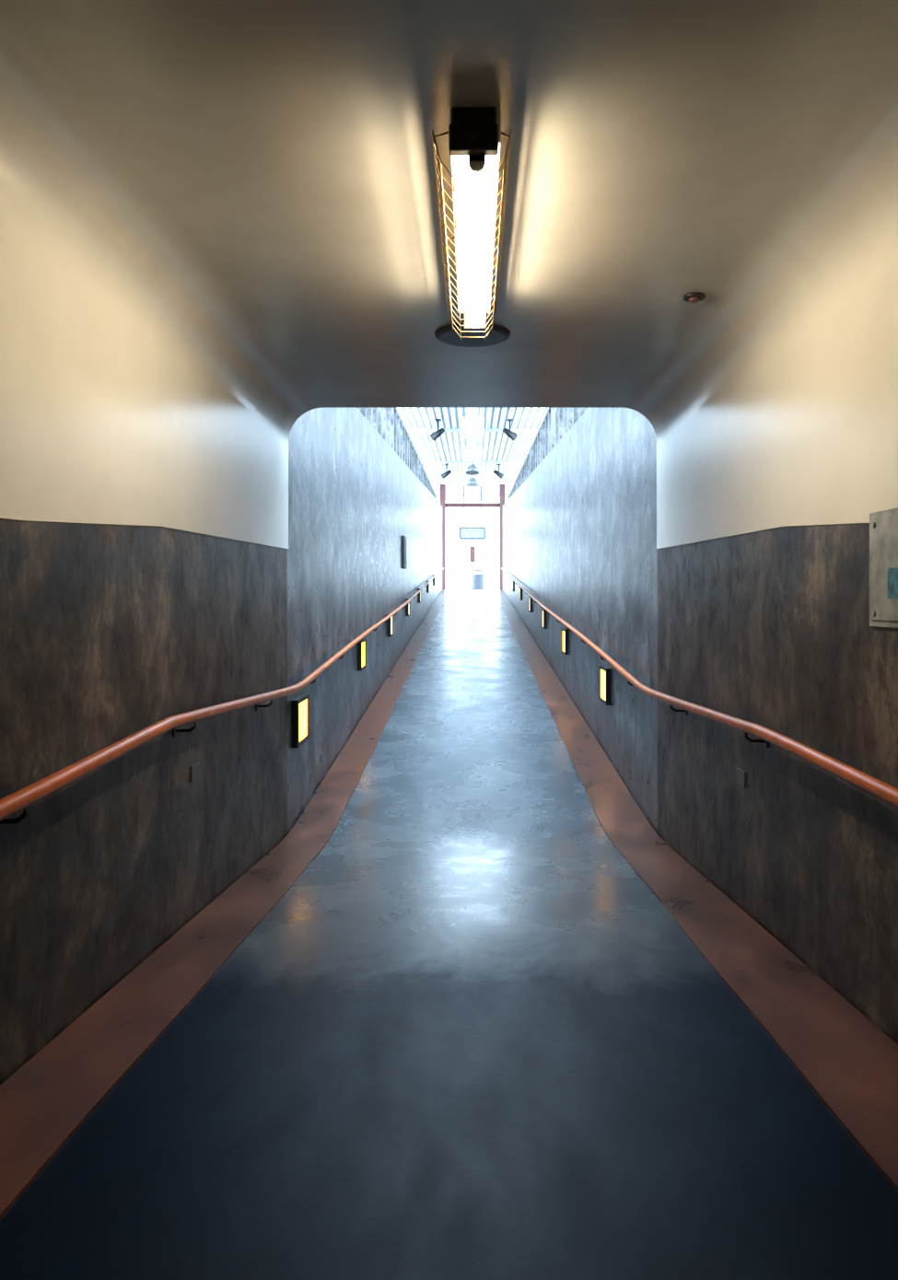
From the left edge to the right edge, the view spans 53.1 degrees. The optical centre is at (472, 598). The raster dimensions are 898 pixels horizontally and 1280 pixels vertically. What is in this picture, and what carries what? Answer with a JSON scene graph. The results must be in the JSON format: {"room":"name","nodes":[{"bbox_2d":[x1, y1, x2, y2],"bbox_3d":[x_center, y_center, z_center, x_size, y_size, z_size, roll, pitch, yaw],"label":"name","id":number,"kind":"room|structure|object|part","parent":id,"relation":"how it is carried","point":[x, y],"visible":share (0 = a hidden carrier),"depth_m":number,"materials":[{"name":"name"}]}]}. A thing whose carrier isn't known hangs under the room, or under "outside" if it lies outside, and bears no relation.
{"room":"pedestrian tunnel","nodes":[
{"label":"pedestrian tunnel","id":0,"kind":"room"},
{"bbox_2d":[0,199,442,1084],"bbox_3d":[-1.397,-1.080,16.500,0.306,5.465,41.000,0,0,0],"label":"wall","id":1,"kind":"structure","parent":0,"point":[144,506],"depth_m":3.48,"materials":[{"name":"concrete"}]},
{"bbox_2d":[190,761,199,782],"bbox_3d":[-1.246,0.780,4.040,0.007,0.070,0.120,0,0,0],"label":"cover plate","id":2,"kind":"object","parent":1,"relation":"attached to","point":[194,769],"visible":1,"depth_m":4.03,"materials":[{"name":"grey plastic"}]},
{"bbox_2d":[0,567,443,824],"bbox_3d":[-1.194,-0.300,16.051,0.116,1.889,39.902,0,0,0],"label":"handrail","id":3,"kind":"object","parent":1,"relation":"attached to","point":[11,804],"visible":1,"depth_m":3.09,"materials":[{"name":"brown wood"}]},
{"bbox_2d":[290,693,309,747],"bbox_3d":[-1.232,0.870,6.450,0.045,0.330,0.460,0,0,0],"label":"step light","id":4,"kind":"object","parent":1,"relation":"attached to","point":[300,704],"visible":1,"depth_m":6.34,"materials":[{"name":"yellow plastic"}]},
{"bbox_2d":[357,638,366,670],"bbox_3d":[-1.232,0.620,10.000,0.045,0.330,0.460,0,0,0],"label":"step light","id":5,"kind":"object","parent":1,"relation":"attached to","point":[361,646],"visible":0.86,"depth_m":9.96,"materials":[{"name":"yellow plastic"}]},
{"bbox_2d":[387,614,393,637],"bbox_3d":[-1.232,0.400,13.500,0.045,0.330,0.460,0,0,0],"label":"step light","id":6,"kind":"object","parent":1,"relation":"attached to","point":[390,620],"visible":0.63,"depth_m":13.39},
{"bbox_2d":[402,535,406,569],"bbox_3d":[-1.243,-0.835,16.300,0.054,0.570,0.600,0,0,0],"label":"notice board","id":7,"kind":"object","parent":1,"relation":"attached to","point":[403,537],"visible":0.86,"depth_m":16.09,"materials":[{"name":"grey plastic"}]},
{"bbox_2d":[406,598,409,616],"bbox_3d":[-1.232,0.170,17.200,0.045,0.330,0.460,0,0,0],"label":"step light","id":8,"kind":"object","parent":1,"relation":"attached to","point":[407,604],"visible":0.77,"depth_m":16.97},
{"bbox_2d":[418,588,420,602],"bbox_3d":[-1.232,-0.070,21.000,0.045,0.330,0.460,0,0,0],"label":"step light","id":9,"kind":"object","parent":1,"relation":"attached to","point":[419,594],"visible":0.73,"depth_m":20.77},
{"bbox_2d":[0,0,897,442],"bbox_3d":[0.000,-1.420,1.035,3.100,0.740,10.070,0,0,0],"label":"ceiling","id":10,"kind":"structure","parent":0,"point":[254,181],"depth_m":2.68,"materials":[{"name":"beige paint"}]},
{"bbox_2d":[431,106,511,347],"bbox_3d":[0.000,-1.198,3.451,0.370,0.189,2.227,0,0,0],"label":"fluorescent light fixture","id":11,"kind":"object","parent":10,"relation":"attached to","point":[474,133],"visible":1,"depth_m":2.79,"materials":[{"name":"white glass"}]},
{"bbox_2d":[683,291,705,303],"bbox_3d":[0.945,-1.276,3.830,0.090,0.032,0.090,0,0,0],"label":"indicator light","id":12,"kind":"object","parent":10,"relation":"attached to","point":[696,296],"depth_m":3.81,"materials":[{"name":"red plastic"}]},
{"bbox_2d":[0,589,897,1279],"bbox_3d":[0.000,0.619,16.750,2.540,1.964,41.500,0,0,0],"label":"floor","id":13,"kind":"structure","parent":0,"point":[469,1040],"depth_m":2.40,"materials":[{"name":"blue paint"}]},
{"bbox_2d":[0,589,449,1220],"bbox_3d":[-1.089,0.615,16.750,0.307,1.992,41.500,0,0,0],"label":"floor border","id":14,"kind":"object","parent":13,"relation":"on","point":[43,1103],"visible":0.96,"depth_m":3.06,"materials":[{"name":"concrete"}]},
{"bbox_2d":[494,589,897,1192],"bbox_3d":[1.070,0.615,16.750,0.347,1.992,41.500,0,0,0],"label":"floor border","id":15,"kind":"object","parent":13,"relation":"on","point":[850,1064],"visible":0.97,"depth_m":3.31,"materials":[{"name":"concrete"}]},
{"bbox_2d":[406,428,538,496],"bbox_3d":[0.000,-4.831,33.500,6.400,1.582,37.000,0,0,0],"label":"beam","id":16,"kind":"structure","parent":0,"point":[407,429],"depth_m":32.00,"materials":[{"name":"white metal"}]},
{"bbox_2d":[430,418,444,441],"bbox_3d":[-0.883,-4.319,23.008,0.407,0.538,0.199,0,0,28],"label":"spotlight","id":17,"kind":"object","parent":16,"relation":"attached to","point":[436,435],"visible":1,"depth_m":22.95,"materials":[{"name":"metal"}]},
{"bbox_2d":[441,463,451,478],"bbox_3d":[-0.954,-4.679,33.008,0.407,0.538,0.199,0,0,28],"label":"spotlight","id":18,"kind":"object","parent":16,"relation":"attached to","point":[444,475],"visible":1,"depth_m":32.95,"materials":[{"name":"metal"}]},
{"bbox_2d":[460,407,484,488],"bbox_3d":[0.000,-4.465,27.350,0.540,1.029,24.700,0,0,0],"label":"ceiling light trunking","id":19,"kind":"object","parent":16,"relation":"attached to","point":[471,425],"visible":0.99,"depth_m":25.33,"materials":[{"name":"white metal"}]},
{"bbox_2d":[459,486,485,539],"bbox_3d":[0.000,-4.006,42.015,1.240,2.512,0.270,0,0,0],"label":"platform sign","id":20,"kind":"object","parent":16,"relation":"hanging from","point":[465,532],"visible":0.91,"depth_m":41.88,"materials":[{"name":"grey plastic"}]},
{"bbox_2d":[493,464,503,478],"bbox_3d":[0.954,-4.679,33.008,0.407,0.538,0.199,0,0,-28],"label":"spotlight","id":21,"kind":"object","parent":16,"relation":"attached to","point":[500,475],"visible":1,"depth_m":32.95,"materials":[{"name":"metal"}]},
{"bbox_2d":[502,418,517,441],"bbox_3d":[0.954,-4.319,23.008,0.407,0.538,0.199,0,0,-28],"label":"spotlight","id":22,"kind":"object","parent":16,"relation":"attached to","point":[511,435],"visible":1,"depth_m":22.95,"materials":[{"name":"metal"}]},
{"bbox_2d":[396,407,547,500],"bbox_3d":[0.000,-4.986,33.500,6.400,1.392,37.000,0,0,0],"label":"ceiling","id":23,"kind":"structure","parent":0,"point":[495,446],"depth_m":27.86,"materials":[{"name":"white paint"}]},
{"bbox_2d":[502,239,897,1044],"bbox_3d":[1.397,-1.080,16.500,0.306,5.465,41.000,0,0,0],"label":"wall","id":24,"kind":"structure","parent":0,"point":[767,492],"depth_m":3.92,"materials":[{"name":"concrete"}]},
{"bbox_2d":[512,580,514,591],"bbox_3d":[1.232,-0.380,27.000,0.045,0.330,0.460,0,0,0],"label":"step light","id":25,"kind":"object","parent":24,"relation":"attached to","point":[513,582],"visible":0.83,"depth_m":26.77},
{"bbox_2d":[519,587,522,600],"bbox_3d":[1.232,-0.130,23.000,0.045,0.330,0.460,0,0,0],"label":"step light","id":26,"kind":"object","parent":24,"relation":"attached to","point":[520,588],"visible":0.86,"depth_m":22.77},
{"bbox_2d":[528,596,532,612],"bbox_3d":[1.232,0.120,19.100,0.045,0.330,0.460,0,0,0],"label":"step light","id":27,"kind":"object","parent":24,"relation":"attached to","point":[529,599],"visible":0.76,"depth_m":18.88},
{"bbox_2d":[541,608,546,628],"bbox_3d":[1.232,0.350,15.500,0.045,0.330,0.460,0,0,0],"label":"step light","id":28,"kind":"object","parent":24,"relation":"attached to","point":[543,611],"visible":0.91,"depth_m":15.27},
{"bbox_2d":[561,628,568,654],"bbox_3d":[1.232,0.570,11.950,0.045,0.330,0.460,0,0,0],"label":"step light","id":29,"kind":"object","parent":24,"relation":"attached to","point":[564,632],"visible":1,"depth_m":11.74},
{"bbox_2d":[598,664,610,705],"bbox_3d":[1.232,0.800,8.360,0.045,0.330,0.460,0,0,0],"label":"step light","id":30,"kind":"object","parent":24,"relation":"attached to","point":[604,672],"visible":1,"depth_m":8.29,"materials":[{"name":"yellow plastic"}]},
{"bbox_2d":[500,567,897,807],"bbox_3d":[1.194,-0.283,16.051,0.116,1.922,39.902,0,0,0],"label":"handrail","id":31,"kind":"object","parent":24,"relation":"attached to","point":[882,790],"visible":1,"depth_m":3.51,"materials":[{"name":"brown wood"}]},
{"bbox_2d":[736,768,744,787],"bbox_3d":[1.246,0.830,4.170,0.007,0.070,0.120,0,0,0],"label":"cover plate","id":32,"kind":"object","parent":24,"relation":"attached to","point":[740,774],"visible":1,"depth_m":4.16,"materials":[{"name":"grey plastic"}]},
{"bbox_2d":[869,507,897,628],"bbox_3d":[1.235,-0.090,2.525,0.022,0.350,0.550,0,0,0],"label":"access panel","id":33,"kind":"object","parent":24,"relation":"attached to","point":[883,525],"visible":1,"depth_m":2.69,"materials":[{"name":"metal"}]},
{"bbox_3d":[0.000,-0.213,58.750,16.000,0.300,42.500,0,0,0],"label":"platform","id":34,"kind":"object","parent":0,"visible":0},
{"bbox_2d":[439,483,505,589],"bbox_3d":[0.000,-2.727,40.075,3.060,4.727,0.450,0,0,0],"label":"gantry","id":35,"kind":"object","parent":34,"relation":"on","point":[442,486],"visible":0.61,"depth_m":39.90,"materials":[{"name":"metal"}]},
{"bbox_2d":[469,546,475,589],"bbox_3d":[0.000,-1.513,46.000,0.320,2.300,0.320,0,0,0],"label":"sign post","id":36,"kind":"object","parent":34,"relation":"on","point":[471,548],"visible":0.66,"depth_m":45.93,"materials":[{"name":"metal"}]},
{"bbox_3d":[0.000,-2.263,45.945,0.280,0.800,0.030,0,0,0],"label":"plate","id":37,"kind":"part","parent":36,"relation":"part of","materials":[{"name":"red metal"}]},
{"bbox_2d":[472,569,484,589],"bbox_3d":[0.280,-0.888,43.000,0.620,1.050,0.620,0,0,0],"label":"litter bin","id":38,"kind":"object","parent":34,"relation":"on","point":[478,579],"visible":0.82,"depth_m":42.77,"materials":[{"name":"grey plastic"}]}
]}

